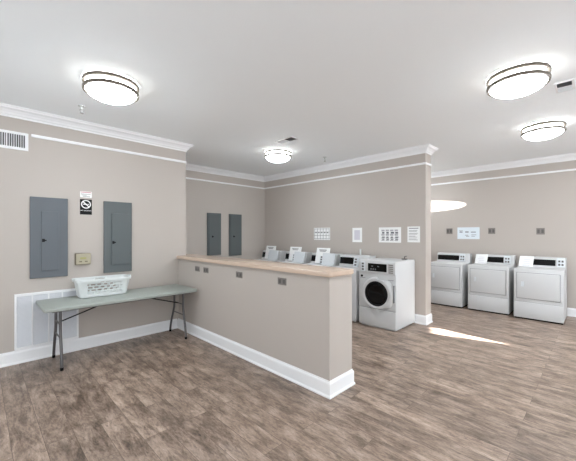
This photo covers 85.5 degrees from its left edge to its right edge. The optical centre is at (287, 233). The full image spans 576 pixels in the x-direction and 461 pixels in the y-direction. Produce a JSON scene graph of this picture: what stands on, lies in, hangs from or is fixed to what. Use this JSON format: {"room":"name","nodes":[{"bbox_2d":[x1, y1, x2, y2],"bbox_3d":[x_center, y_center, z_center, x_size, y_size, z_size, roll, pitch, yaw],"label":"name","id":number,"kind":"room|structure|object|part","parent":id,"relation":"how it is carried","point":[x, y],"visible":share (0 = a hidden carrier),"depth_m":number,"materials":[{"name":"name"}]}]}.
{"room":"laundry","nodes":[
{"label":"laundry","id":0,"kind":"room"},
{"bbox_2d":[0,115,185,353],"bbox_3d":[-3.914,0.025,4.176,4.650,3.070,1.520,0,0,-45],"label":"wall","id":1,"kind":"structure","parent":0,"point":[155,188],"depth_m":4.32,"materials":[{"name":"beige paint"}]},
{"bbox_2d":[0,129,27,150],"bbox_3d":[-3.396,-1.121,3.608,0.600,0.212,0.014,0,0,-45],"label":"air vent","id":2,"kind":"object","parent":1,"relation":"in","point":[8,139],"visible":1,"depth_m":3.72,"materials":[{"name":"white metal"}]},
{"bbox_2d":[14,288,78,350],"bbox_3d":[-3.045,1.062,3.957,0.650,0.675,0.018,0,0,-45],"label":"air vent","id":3,"kind":"object","parent":1,"relation":"in","point":[33,327],"visible":0.8,"depth_m":3.88,"materials":[{"name":"white metal"}]},
{"bbox_2d":[30,196,67,278],"bbox_3d":[-3.022,0.044,3.950,0.386,1.012,0.060,0,0,-45],"label":"breaker panel","id":4,"kind":"object","parent":1,"relation":"attached to","point":[48,216],"visible":1,"depth_m":3.94,"materials":[{"name":"grey metal"}]},
{"bbox_3d":[-3.014,0.087,3.950,0.180,0.746,0.016,0,0,-45],"label":"door","id":5,"kind":"part","parent":4,"relation":"part of","materials":[{"name":"grey metal"}]},
{"bbox_2d":[75,253,90,264],"bbox_3d":[-2.769,0.337,4.203,0.176,0.153,0.061,0,0,-45],"label":"thermostat","id":6,"kind":"object","parent":1,"relation":"attached to","point":[80,258],"visible":1,"depth_m":4.18,"materials":[{"name":"beige plastic"}]},
{"bbox_2d":[80,199,91,214],"bbox_3d":[-2.758,-0.369,4.253,0.140,0.208,0.005,0,0,-45],"label":"no smoking sign","id":7,"kind":"object","parent":1,"relation":"attached to","point":[85,204],"visible":1,"depth_m":4.25,"materials":[{"name":"black plastic"}]},
{"bbox_2d":[80,191,91,197],"bbox_3d":[-2.758,-0.539,4.254,0.135,0.082,0.004,0,0,-45],"label":"paper notice","id":8,"kind":"object","parent":1,"relation":"attached to","point":[85,194],"visible":1,"depth_m":4.25,"materials":[{"name":"white paper"}]},
{"bbox_2d":[0,319,177,367],"bbox_3d":[-3.373,1.481,3.623,4.354,0.158,0.026,0,0,-45],"label":"baseboard","id":9,"kind":"structure","parent":1,"relation":"attached to","point":[40,352],"depth_m":4.22,"materials":[{"name":"white wood"}]},
{"bbox_2d":[0,103,193,151],"bbox_3d":[-3.259,-1.450,3.688,4.606,0.120,0.096,0,0,-45],"label":"trim","id":10,"kind":"structure","parent":1,"relation":"attached to","point":[8,110],"depth_m":4.22,"materials":[{"name":"white wood"}]},
{"bbox_2d":[31,134,186,162],"bbox_3d":[-2.441,-1.214,4.564,2.046,0.035,0.014,0,0,-45],"label":"trim","id":11,"kind":"structure","parent":1,"relation":"attached to","point":[32,135],"depth_m":4.38,"materials":[{"name":"white wood"}]},
{"bbox_2d":[104,201,131,272],"bbox_3d":[-2.458,0.043,4.514,0.371,1.014,0.060,0,0,-45],"label":"breaker panel","id":12,"kind":"object","parent":1,"relation":"attached to","point":[117,215],"visible":1,"depth_m":4.50,"materials":[{"name":"grey metal"}]},
{"bbox_3d":[-2.430,0.075,4.534,0.245,0.740,0.016,0,0,-45],"label":"door","id":13,"kind":"part","parent":12,"relation":"part of","materials":[{"name":"grey metal"}]},
{"bbox_2d":[186,170,263,259],"bbox_3d":[-1.633,0.025,7.432,3.180,3.070,0.140,0,0,-45],"label":"wall","id":14,"kind":"structure","parent":0,"point":[202,197],"depth_m":7.45,"materials":[{"name":"beige paint"}]},
{"bbox_2d":[207,213,220,254],"bbox_3d":[-1.704,0.002,7.220,0.366,0.976,0.060,0,0,-45],"label":"breaker panel","id":15,"kind":"object","parent":14,"relation":"attached to","point":[213,219],"visible":0.92,"depth_m":7.20,"materials":[{"name":"grey metal"}]},
{"bbox_2d":[186,163,263,181],"bbox_3d":[-1.635,-1.450,7.263,2.940,0.120,0.096,0,0,-45],"label":"trim","id":16,"kind":"structure","parent":14,"relation":"attached to","point":[191,167],"depth_m":7.36,"materials":[{"name":"white wood"}]},
{"bbox_2d":[186,177,263,188],"bbox_3d":[-1.664,-1.214,7.292,2.940,0.035,0.014,0,0,-45],"label":"trim","id":17,"kind":"structure","parent":14,"relation":"attached to","point":[186,177],"depth_m":7.40,"materials":[{"name":"white wood"}]},
{"bbox_2d":[229,214,241,255],"bbox_3d":[-1.283,0.024,7.640,0.368,1.013,0.060,0,0,-45],"label":"breaker panel","id":18,"kind":"object","parent":14,"relation":"attached to","point":[235,220],"visible":1,"depth_m":7.62,"materials":[{"name":"grey metal"}]},
{"bbox_2d":[179,259,351,380],"bbox_3d":[-0.700,0.985,4.335,0.380,1.150,3.480,0,0,-45],"label":"wall","id":19,"kind":"structure","parent":0,"point":[304,323],"depth_m":3.46,"materials":[{"name":"beige paint"}]},
{"bbox_2d":[236,271,241,277],"bbox_3d":[-0.626,0.521,3.987,0.135,0.077,0.008,0,0,45],"label":"wall outlet","id":20,"kind":"object","parent":19,"relation":"attached to","point":[238,274],"visible":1,"depth_m":3.98,"materials":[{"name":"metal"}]},
{"bbox_2d":[177,318,329,398],"bbox_3d":[-0.714,1.481,4.062,0.026,0.158,3.166,0,0,-45],"label":"baseboard","id":21,"kind":"structure","parent":19,"relation":"attached to","point":[314,383],"depth_m":3.61,"materials":[{"name":"white wood"}]},
{"bbox_2d":[176,254,353,276],"bbox_3d":[-0.700,0.385,4.310,0.415,0.050,3.515,0,0,-45],"label":"countertop","id":22,"kind":"structure","parent":19,"relation":"on","point":[323,271],"depth_m":3.60,"materials":[{"name":"brown wood"}]},
{"bbox_2d":[278,277,285,284],"bbox_3d":[-0.066,0.521,3.427,0.135,0.077,0.008,0,0,45],"label":"wall outlet","id":23,"kind":"object","parent":19,"relation":"attached to","point":[282,281],"visible":1,"depth_m":3.42,"materials":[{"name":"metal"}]},
{"bbox_2d":[330,369,354,398],"bbox_3d":[0.539,1.481,3.095,0.432,0.158,0.026,0,0,-45],"label":"baseboard","id":24,"kind":"structure","parent":19,"relation":"attached to","point":[341,383],"depth_m":3.08,"materials":[{"name":"white wood"}]},
{"bbox_2d":[0,0,575,176],"bbox_3d":[1.283,-1.560,2.938,10.250,0.100,10.620,0,0,-45],"label":"ceiling","id":25,"kind":"structure","parent":0,"point":[229,80],"depth_m":2.88,"materials":[{"name":"white paint"}]},
{"bbox_2d":[78,105,85,113],"bbox_3d":[-2.432,-1.468,3.677,0.080,0.085,0.080,0,0,-45],"label":"sprinkler head","id":26,"kind":"object","parent":25,"relation":"attached to","point":[81,106],"visible":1,"depth_m":3.67},
{"bbox_2d":[82,70,138,104],"bbox_3d":[-1.754,-1.417,3.097,0.496,0.186,0.496,0,0,-45],"label":"ceiling light","id":27,"kind":"object","parent":25,"relation":"attached to","point":[105,86],"visible":1,"depth_m":2.96,"materials":[{"name":"white glass"}]},
{"bbox_2d":[85,83,135,104],"bbox_3d":[-1.754,-1.368,3.097,0.446,0.088,0.446,0,0,-45],"label":"diffuser","id":28,"kind":"object","parent":27,"relation":"attached to","point":[110,93],"depth_m":3.00,"materials":[{"name":"glass"}]},
{"bbox_2d":[85,75,136,90],"bbox_3d":[-1.754,-1.455,3.097,0.446,0.086,0.446,0,0,-45],"label":"diffuser","id":29,"kind":"object","parent":27,"relation":"attached to","point":[120,81],"depth_m":2.91,"materials":[{"name":"glass"}]},
{"bbox_2d":[264,148,290,162],"bbox_3d":[-0.184,-1.417,5.713,0.496,0.186,0.496,0,0,-45],"label":"ceiling light","id":30,"kind":"object","parent":25,"relation":"attached to","point":[277,155],"visible":1,"depth_m":5.55,"materials":[{"name":"glass"}]},
{"bbox_2d":[266,151,289,153],"bbox_3d":[-0.184,-1.455,5.713,0.446,0.086,0.446,0,0,-45],"label":"diffuser","id":31,"kind":"object","parent":30,"relation":"attached to","point":[267,152],"depth_m":5.51,"materials":[{"name":"glass"}]},
{"bbox_2d":[266,155,289,162],"bbox_3d":[-0.184,-1.368,5.713,0.446,0.088,0.446,0,0,-45],"label":"diffuser","id":32,"kind":"object","parent":30,"relation":"attached to","point":[273,158],"depth_m":5.59,"materials":[{"name":"glass"}]},
{"bbox_2d":[275,136,298,143],"bbox_3d":[-0.025,-1.503,5.003,0.380,0.014,0.170,0,0,45],"label":"ceiling vent","id":33,"kind":"object","parent":25,"relation":"in","point":[288,139],"visible":1,"depth_m":4.99,"materials":[{"name":"grey metal"}]},
{"bbox_2d":[486,61,551,98],"bbox_3d":[2.171,-1.417,2.949,0.496,0.186,0.496,0,0,-45],"label":"ceiling light","id":34,"kind":"object","parent":25,"relation":"attached to","point":[519,80],"visible":1,"depth_m":2.81,"materials":[{"name":"glass"}]},
{"bbox_2d":[489,66,546,84],"bbox_3d":[2.171,-1.455,2.949,0.446,0.086,0.446,0,0,-45],"label":"diffuser","id":35,"kind":"object","parent":34,"relation":"attached to","point":[502,76],"depth_m":2.77,"materials":[{"name":"glass"}]},
{"bbox_2d":[489,74,547,98],"bbox_3d":[2.171,-1.368,2.949,0.446,0.088,0.446,0,0,-45],"label":"diffuser","id":36,"kind":"object","parent":34,"relation":"attached to","point":[518,85],"depth_m":2.85,"materials":[{"name":"glass"}]},
{"bbox_2d":[520,120,566,140],"bbox_3d":[3.550,-1.417,4.342,0.496,0.186,0.496,0,0,-45],"label":"ceiling light","id":37,"kind":"object","parent":25,"relation":"attached to","point":[549,129],"visible":1,"depth_m":4.20,"materials":[{"name":"glass"}]},
{"bbox_2d":[523,123,563,131],"bbox_3d":[3.550,-1.455,4.342,0.446,0.086,0.446,0,0,-45],"label":"diffuser","id":38,"kind":"object","parent":37,"relation":"attached to","point":[535,127],"depth_m":4.16,"materials":[{"name":"glass"}]},
{"bbox_2d":[523,128,563,140],"bbox_3d":[3.550,-1.368,4.342,0.446,0.088,0.446,0,0,-45],"label":"diffuser","id":39,"kind":"object","parent":37,"relation":"attached to","point":[534,134],"depth_m":4.24,"materials":[{"name":"glass"}]},
{"bbox_2d":[554,79,575,93],"bbox_3d":[2.821,-1.503,3.175,0.280,0.014,0.150,0,0,-45],"label":"ceiling vent","id":40,"kind":"object","parent":25,"relation":"in","point":[567,85],"visible":1,"depth_m":3.16,"materials":[{"name":"white metal"}]},
{"bbox_2d":[0,304,575,460],"bbox_3d":[1.283,1.610,2.938,10.250,0.100,10.620,0,0,-45],"label":"floor","id":41,"kind":"structure","parent":0,"point":[466,384],"depth_m":2.85,"materials":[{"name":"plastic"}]},
{"bbox_2d":[36,284,196,370],"bbox_3d":[-2.231,1.190,4.246,1.820,0.740,0.690,0,0,-45],"label":"folding table","id":42,"kind":"object","parent":41,"relation":"on","point":[62,304],"visible":1,"depth_m":3.92,"materials":[{"name":"grey plastic"}]},
{"bbox_3d":[-2.904,1.206,3.880,0.031,0.683,0.176,0,0,-45],"label":"leg","id":43,"kind":"part","parent":42,"relation":"part of","materials":[{"name":"grey paint"}]},
{"bbox_3d":[-2.616,1.206,3.592,0.031,0.683,0.121,0,0,-45],"label":"leg","id":44,"kind":"part","parent":42,"relation":"part of","materials":[{"name":"grey paint"}]},
{"bbox_2d":[71,274,130,297],"bbox_3d":[-2.500,0.696,4.197,0.700,0.246,0.362,0,0,-43],"label":"laundry basket","id":45,"kind":"object","parent":42,"relation":"on","point":[121,281],"visible":1,"depth_m":4.14,"materials":[{"name":"white plastic"}]},
{"bbox_3d":[-2.231,0.874,4.246,1.660,0.023,0.514,0,0,-45],"label":"rail","id":46,"kind":"part","parent":42,"relation":"part of","materials":[{"name":"grey paint"}]},
{"bbox_3d":[-1.837,1.206,4.948,0.031,0.683,0.176,0,0,-45],"label":"leg","id":47,"kind":"part","parent":42,"relation":"part of","materials":[{"name":"grey paint"}]},
{"bbox_3d":[-1.549,1.206,4.660,0.031,0.683,0.121,0,0,-45],"label":"leg","id":48,"kind":"part","parent":42,"relation":"part of","materials":[{"name":"grey paint"}]},
{"bbox_2d":[253,246,286,261],"bbox_3d":[-0.481,0.927,7.637,0.680,1.265,0.740,0,0,-45],"label":"washer","id":49,"kind":"object","parent":41,"relation":"on","point":[270,254],"visible":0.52,"depth_m":7.55,"materials":[{"name":"white metal"}]},
{"bbox_3d":[-0.354,0.511,7.453,0.070,0.247,0.300,0,0,-45],"label":"lid","id":50,"kind":"part","parent":49,"relation":"part of","materials":[{"name":"white metal"}]},
{"bbox_2d":[278,247,312,263],"bbox_3d":[0.117,0.927,7.039,0.680,1.265,0.740,0,0,-45],"label":"washer","id":51,"kind":"object","parent":41,"relation":"on","point":[294,255],"visible":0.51,"depth_m":6.95,"materials":[{"name":"white metal"}]},
{"bbox_3d":[0.244,0.511,6.855,0.070,0.247,0.300,0,0,-45],"label":"lid","id":52,"kind":"part","parent":51,"relation":"part of","materials":[{"name":"white metal"}]},
{"bbox_2d":[306,248,340,266],"bbox_3d":[0.686,0.927,6.470,0.680,1.265,0.740,0,0,-45],"label":"washer","id":53,"kind":"object","parent":41,"relation":"on","point":[322,257],"visible":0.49,"depth_m":6.39,"materials":[{"name":"white metal"}]},
{"bbox_3d":[0.813,0.511,6.286,0.070,0.247,0.300,0,0,-45],"label":"lid","id":54,"kind":"part","parent":53,"relation":"part of","materials":[{"name":"white metal"}]},
{"bbox_2d":[332,254,375,321],"bbox_3d":[1.198,0.988,5.957,0.680,1.145,0.680,0,0,-45],"label":"washer","id":55,"kind":"object","parent":41,"relation":"on","point":[351,261],"visible":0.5,"depth_m":5.57,"materials":[{"name":"white metal"}]},
{"bbox_2d":[359,256,414,330],"bbox_3d":[1.707,0.972,5.409,0.776,1.176,0.675,0,0,-45],"label":"washer","id":56,"kind":"object","parent":41,"relation":"on","point":[386,285],"visible":1,"depth_m":5.15,"materials":[{"name":"white metal"}]},
{"bbox_3d":[1.465,0.985,5.149,0.030,0.360,0.360,0,0,-45],"label":"door glass","id":57,"kind":"part","parent":56,"relation":"part of","materials":[{"name":"black glass"}]},
{"bbox_3d":[1.474,1.389,5.176,0.016,0.282,0.667,0,0,-45],"label":"toe panel","id":58,"kind":"part","parent":56,"relation":"part of","materials":[{"name":"white metal"}]},
{"bbox_3d":[1.472,0.984,5.135,0.056,0.551,0.582,0,0,-45],"label":"door","id":59,"kind":"part","parent":56,"relation":"part of","materials":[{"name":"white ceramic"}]},
{"bbox_3d":[1.472,0.557,5.173,0.022,0.195,0.663,0,0,-45],"label":"control panel","id":60,"kind":"part","parent":56,"relation":"part of","materials":[{"name":"white ceramic"}]},
{"bbox_3d":[1.681,0.960,4.944,0.030,0.280,0.016,0,0,-45],"label":"handle","id":61,"kind":"part","parent":56,"relation":"part of","materials":[{"name":"grey metal"}]},
{"bbox_2d":[431,252,471,307],"bbox_3d":[3.644,1.002,7.017,0.784,1.115,0.704,0,0,-45],"label":"dryer","id":62,"kind":"object","parent":41,"relation":"on","point":[449,273],"visible":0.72,"depth_m":6.74,"materials":[{"name":"white metal"}]},
{"bbox_3d":[3.386,0.943,6.758,0.022,0.465,0.604,0,0,-45],"label":"door","id":63,"kind":"part","parent":62,"relation":"part of","materials":[{"name":"white metal"}]},
{"bbox_3d":[3.392,1.388,6.765,0.016,0.284,0.696,0,0,-45],"label":"panel","id":64,"kind":"part","parent":62,"relation":"part of","materials":[{"name":"white metal"}]},
{"bbox_2d":[468,254,515,314],"bbox_3d":[4.213,1.000,6.447,0.784,1.120,0.717,0,0,-45],"label":"dryer","id":65,"kind":"object","parent":41,"relation":"on","point":[491,277],"visible":0.96,"depth_m":6.21,"materials":[{"name":"white metal"}]},
{"bbox_3d":[3.960,0.943,6.184,0.022,0.465,0.604,0,0,-45],"label":"door","id":66,"kind":"part","parent":65,"relation":"part of","materials":[{"name":"white metal"}]},
{"bbox_3d":[3.966,1.388,6.191,0.016,0.284,0.696,0,0,-45],"label":"panel","id":67,"kind":"part","parent":65,"relation":"part of","materials":[{"name":"white metal"}]},
{"bbox_2d":[514,256,566,324],"bbox_3d":[4.715,1.000,5.832,0.784,1.120,0.717,0,0,-45],"label":"dryer","id":68,"kind":"object","parent":41,"relation":"on","point":[540,283],"visible":1,"depth_m":5.59,"materials":[{"name":"white metal"}]},
{"bbox_3d":[4.462,0.943,5.569,0.022,0.465,0.604,0,0,-45],"label":"door","id":69,"kind":"part","parent":68,"relation":"part of","materials":[{"name":"white metal"}]},
{"bbox_3d":[4.468,1.388,5.575,0.016,0.284,0.696,0,0,-45],"label":"panel","id":70,"kind":"part","parent":68,"relation":"part of","materials":[{"name":"white metal"}]},
{"bbox_2d":[264,153,430,315],"bbox_3d":[0.951,0.025,6.926,0.240,3.070,4.230,0,0,-45],"label":"wall","id":71,"kind":"structure","parent":0,"point":[400,197],"depth_m":6.22,"materials":[{"name":"beige paint"}]},
{"bbox_2d":[314,228,329,239],"bbox_3d":[0.754,-0.004,6.951,0.455,0.268,0.004,0,0,45],"label":"poster","id":72,"kind":"object","parent":71,"relation":"attached to","point":[319,233],"visible":1,"depth_m":6.94,"materials":[{"name":"white paper"}]},
{"bbox_2d":[264,162,425,188],"bbox_3d":[0.866,-1.214,6.831,0.014,0.035,4.244,0,0,-45],"label":"trim","id":73,"kind":"structure","parent":71,"relation":"attached to","point":[423,163],"depth_m":6.34,"materials":[{"name":"white wood"}]},
{"bbox_2d":[264,144,428,181],"bbox_3d":[0.866,-1.450,6.773,0.096,0.120,4.326,0,0,-45],"label":"trim","id":74,"kind":"structure","parent":71,"relation":"attached to","point":[421,149],"depth_m":6.29,"materials":[{"name":"white wood"}]},
{"bbox_2d":[352,228,361,241],"bbox_3d":[1.399,0.020,6.305,0.222,0.290,0.004,0,0,45],"label":"poster","id":75,"kind":"object","parent":71,"relation":"attached to","point":[356,232],"visible":1,"depth_m":6.31,"materials":[{"name":"white paper"}]},
{"bbox_2d":[379,227,400,242],"bbox_3d":[1.896,0.018,5.809,0.440,0.285,0.004,0,0,45],"label":"poster","id":76,"kind":"object","parent":71,"relation":"attached to","point":[386,234],"visible":1,"depth_m":5.80,"materials":[{"name":"white paper"}]},
{"bbox_2d":[407,226,419,241],"bbox_3d":[2.214,0.007,5.491,0.222,0.280,0.004,0,0,45],"label":"poster","id":77,"kind":"object","parent":71,"relation":"attached to","point":[413,232],"visible":1,"depth_m":5.49,"materials":[{"name":"white paper"}]},
{"bbox_2d":[413,314,426,325],"bbox_3d":[0.866,1.481,6.823,0.026,0.158,4.256,0,0,-45],"label":"baseboard","id":78,"kind":"structure","parent":71,"relation":"attached to","point":[419,319],"depth_m":5.39,"materials":[{"name":"white wood"}]},
{"bbox_2d":[426,313,432,324],"bbox_3d":[2.456,1.481,5.421,0.292,0.158,0.026,0,0,-45],"label":"baseboard","id":79,"kind":"structure","parent":71,"relation":"attached to","point":[429,316],"depth_m":5.41,"materials":[{"name":"white wood"}]},
{"bbox_2d":[426,144,437,154],"bbox_3d":[2.481,-1.450,5.397,0.432,0.120,0.096,0,0,-45],"label":"trim","id":80,"kind":"structure","parent":71,"relation":"attached to","point":[431,149],"depth_m":5.39,"materials":[{"name":"white wood"}]},
{"bbox_2d":[431,160,575,308],"bbox_3d":[5.310,0.025,6.060,0.140,3.070,9.340,0,0,-45],"label":"wall","id":81,"kind":"structure","parent":0,"point":[515,207],"depth_m":6.54,"materials":[{"name":"beige paint"}]},
{"bbox_2d":[446,228,451,233],"bbox_3d":[3.845,-0.067,7.421,0.132,0.130,0.008,0,0,45],"label":"wall outlet","id":82,"kind":"object","parent":81,"relation":"attached to","point":[448,230],"visible":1,"depth_m":7.42,"materials":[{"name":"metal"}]},
{"bbox_2d":[457,227,479,238],"bbox_3d":[4.130,-0.019,7.138,0.455,0.268,0.004,0,0,45],"label":"poster","id":83,"kind":"object","parent":81,"relation":"attached to","point":[462,232],"visible":1,"depth_m":7.13,"materials":[{"name":"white paper"}]},
{"bbox_2d":[488,228,494,233],"bbox_3d":[4.454,-0.067,6.812,0.132,0.130,0.008,0,0,45],"label":"wall outlet","id":84,"kind":"object","parent":81,"relation":"attached to","point":[490,230],"visible":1,"depth_m":6.81,"materials":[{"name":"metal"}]},
{"bbox_2d":[431,153,575,177],"bbox_3d":[5.177,-1.450,6.026,0.096,0.120,9.200,0,0,-45],"label":"trim","id":85,"kind":"structure","parent":81,"relation":"attached to","point":[572,156],"depth_m":6.56,"materials":[{"name":"white wood"}]},
{"bbox_2d":[431,168,575,185],"bbox_3d":[5.206,-1.214,6.055,0.014,0.035,9.200,0,0,-45],"label":"trim","id":86,"kind":"structure","parent":81,"relation":"attached to","point":[575,168],"depth_m":6.60,"materials":[{"name":"white wood"}]},
{"bbox_2d":[536,228,544,234],"bbox_3d":[5.044,-0.055,6.222,0.132,0.130,0.008,0,0,45],"label":"wall outlet","id":87,"kind":"object","parent":81,"relation":"attached to","point":[541,231],"visible":1,"depth_m":6.22,"materials":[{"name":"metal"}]},
{"bbox_2d":[567,308,575,316],"bbox_3d":[5.202,1.481,6.051,0.026,0.158,9.200,0,0,-45],"label":"baseboard","id":88,"kind":"structure","parent":81,"relation":"attached to","point":[571,312],"depth_m":5.89,"materials":[{"name":"white wood"}]}
]}

